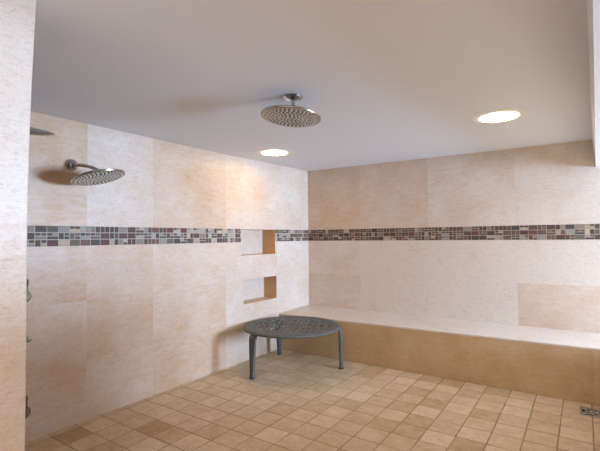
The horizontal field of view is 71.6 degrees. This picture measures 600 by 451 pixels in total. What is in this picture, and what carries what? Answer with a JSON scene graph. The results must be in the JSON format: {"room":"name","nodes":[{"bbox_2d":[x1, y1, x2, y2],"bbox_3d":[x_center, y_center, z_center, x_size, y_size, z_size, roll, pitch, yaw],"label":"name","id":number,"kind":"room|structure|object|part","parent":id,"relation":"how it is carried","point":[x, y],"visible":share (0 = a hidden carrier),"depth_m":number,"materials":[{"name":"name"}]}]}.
{"room":"shower room","nodes":[
{"label":"shower room","id":0,"kind":"room"},
{"bbox_2d":[0,0,35,450],"bbox_3d":[-1.973,0.211,0.422,0.140,2.600,3.077,-2,-2,34],"label":"wall","id":1,"kind":"structure","parent":0,"point":[17,17],"depth_m":1.59,"materials":[{"name":"tile"}]},
{"bbox_2d":[25,111,308,442],"bbox_3d":[-2.078,0.301,3.168,0.215,2.620,7.493,-2,-2,34],"label":"wall","id":2,"kind":"structure","parent":0,"point":[110,328],"depth_m":3.89,"materials":[{"name":"tile"}]},
{"bbox_2d":[25,396,30,418],"bbox_3d":[-1.992,1.324,3.014,0.052,0.175,0.094,-2,-2,34],"label":"shower valve","id":3,"kind":"object","parent":2,"relation":"attached to","point":[28,410],"visible":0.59,"depth_m":3.01,"materials":[{"name":"silver metal"}]},
{"bbox_3d":[-1.982,1.301,3.009,0.030,0.130,0.027,-2,-2,34],"label":"lever handle","id":4,"kind":"part","parent":3,"relation":"part of","materials":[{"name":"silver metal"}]},
{"bbox_2d":[26,279,31,302],"bbox_3d":[-2.001,0.480,3.036,0.052,0.175,0.094,-2,-2,34],"label":"shower valve","id":5,"kind":"object","parent":2,"relation":"attached to","point":[29,295],"visible":0.51,"depth_m":3.04,"materials":[{"name":"silver metal"}]},
{"bbox_3d":[-1.991,0.458,3.031,0.030,0.130,0.027,-2,-2,34],"label":"lever handle","id":6,"kind":"part","parent":5,"relation":"part of","materials":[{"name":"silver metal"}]},
{"bbox_2d":[26,336,31,342],"bbox_3d":[-1.988,0.835,3.039,0.052,0.046,0.046,-2,-2,34],"label":"body spray","id":7,"kind":"object","parent":2,"relation":"attached to","point":[28,339],"visible":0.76,"depth_m":3.02,"materials":[{"name":"silver metal"}]},
{"bbox_2d":[30,126,54,135],"bbox_3d":[-1.909,-0.662,2.802,0.523,0.193,0.389,-2,-2,34],"label":"shower head","id":8,"kind":"object","parent":2,"relation":"attached to","point":[33,131],"visible":0.3,"depth_m":2.71},
{"bbox_2d":[65,159,124,185],"bbox_3d":[-1.608,-0.425,3.248,0.506,0.228,0.388,-2,-2,34],"label":"shower head","id":9,"kind":"object","parent":2,"relation":"attached to","point":[96,176],"visible":1,"depth_m":3.21},
{"bbox_3d":[-1.699,-0.459,3.273,0.295,0.093,0.034,-1,-2,26],"label":"shower arm","id":10,"kind":"part","parent":9,"relation":"part of","materials":[{"name":"silver metal"}]},
{"bbox_3d":[-1.555,-0.366,3.211,0.367,0.106,0.373,-2,-2,34],"label":"spray plate","id":11,"kind":"part","parent":9,"relation":"part of","materials":[{"name":"silver metal"}]},
{"bbox_2d":[27,225,240,246],"bbox_3d":[-1.587,0.092,3.700,0.004,0.162,3.116,-2,-2,34],"label":"trim","id":12,"kind":"structure","parent":2,"relation":"attached to","point":[37,235],"depth_m":3.70,"materials":[{"name":"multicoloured tile"}]},
{"bbox_2d":[275,229,307,241],"bbox_3d":[-0.102,0.140,5.870,0.004,0.162,0.809,-2,-2,34],"label":"trim","id":13,"kind":"structure","parent":2,"relation":"attached to","point":[280,234],"depth_m":5.83,"materials":[{"name":"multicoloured tile"}]},
{"bbox_2d":[31,0,591,170],"bbox_3d":[1.136,-0.961,0.997,7.600,0.024,7.493,-2,-2,34],"label":"ceiling","id":14,"kind":"structure","parent":0,"point":[386,81],"depth_m":2.43,"materials":[{"name":"white paint"}]},
{"bbox_2d":[254,149,293,156],"bbox_3d":[-0.291,-0.825,4.744,0.456,0.013,0.456,-2,-2,34],"label":"recessed light","id":15,"kind":"object","parent":14,"relation":"in","point":[264,152],"visible":1,"depth_m":4.71,"materials":[{"name":"white glass"}]},
{"bbox_2d":[260,93,320,126],"bbox_3d":[-0.064,-0.797,2.849,0.415,0.174,0.414,-2,-2,34],"label":"shower head","id":16,"kind":"object","parent":14,"relation":"hanging from","point":[291,115],"visible":1,"depth_m":2.81},
{"bbox_3d":[-0.064,-0.737,2.847,0.400,0.053,0.399,-2,-2,34],"label":"spray plate","id":17,"kind":"part","parent":16,"relation":"part of","materials":[{"name":"silver metal"}]},
{"bbox_2d":[469,108,530,124],"bbox_3d":[1.620,-0.880,3.389,0.456,0.013,0.456,-2,-2,34],"label":"recessed light","id":18,"kind":"object","parent":14,"relation":"in","point":[498,116],"visible":1,"depth_m":3.35,"materials":[{"name":"white glass"}]},
{"bbox_2d":[25,349,599,450],"bbox_3d":[1.158,1.526,0.940,7.620,0.060,7.513,-2,-2,34],"label":"floor","id":19,"kind":"structure","parent":0,"point":[295,401],"depth_m":3.42,"materials":[{"name":"tile"}]},
{"bbox_2d":[243,316,343,379],"bbox_3d":[-0.098,1.377,4.743,1.106,0.481,1.126,-2,-2,34],"label":"round table","id":20,"kind":"object","parent":19,"relation":"on","point":[252,328],"visible":1,"depth_m":4.63,"materials":[{"name":"grey metal"}]},
{"bbox_3d":[-0.469,1.371,4.404,0.144,0.449,0.110,1,-2,-43],"label":"leg","id":21,"kind":"part","parent":20,"relation":"part of","materials":[{"name":"grey metal"}]},
{"bbox_3d":[-0.247,1.392,5.239,0.110,0.449,0.144,0,-2,-18],"label":"leg","id":22,"kind":"part","parent":20,"relation":"part of","materials":[{"name":"grey metal"}]},
{"bbox_3d":[-0.094,1.146,4.758,0.928,0.010,0.928,-2,-2,34],"label":"slotted panel","id":23,"kind":"part","parent":20,"relation":"part of","materials":[{"name":"grey metal"}]},
{"bbox_3d":[0.416,1.370,4.685,0.144,0.449,0.110,-1,-2,7],"label":"leg","id":24,"kind":"part","parent":20,"relation":"part of","materials":[{"name":"grey metal"}]},
{"bbox_2d":[279,305,599,405],"bbox_3d":[1.420,1.358,4.843,3.614,0.494,0.738,-2,-2,34],"label":"shower bench","id":25,"kind":"object","parent":19,"relation":"on","point":[555,363],"visible":0.91,"depth_m":4.28,"materials":[{"name":"tile"}]},
{"bbox_3d":[1.418,1.135,4.849,3.614,0.047,0.738,-2,-2,34],"label":"seat","id":26,"kind":"part","parent":25,"relation":"part of","materials":[{"name":"stone"}]},
{"bbox_2d":[579,406,599,417],"bbox_3d":[2.439,1.552,3.450,0.196,0.010,0.196,-2,-2,34],"label":"floor drain","id":27,"kind":"object","parent":19,"relation":"on","point":[586,411],"visible":1,"depth_m":3.46,"materials":[{"name":"silver metal"}]},
{"bbox_2d":[308,140,599,332],"bbox_3d":[3.263,0.274,4.055,7.600,2.620,0.001,-2,-2,34],"label":"wall","id":28,"kind":"structure","parent":0,"point":[553,284],"depth_m":4.93,"materials":[{"name":"tile"}]},
{"bbox_2d":[308,224,599,240],"bbox_3d":[2.023,0.092,4.904,4.596,0.162,0.004,-2,-2,34],"label":"trim","id":29,"kind":"structure","parent":28,"relation":"attached to","point":[560,231],"depth_m":4.92,"materials":[{"name":"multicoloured tile"}]},
{"bbox_2d":[586,0,599,166],"bbox_3d":[0.925,-0.841,1.138,0.262,0.352,7.500,-2,-2,35],"label":"wall header","id":30,"kind":"structure","parent":0,"point":[592,6],"depth_m":1.86,"materials":[{"name":"white paint"}]}
]}

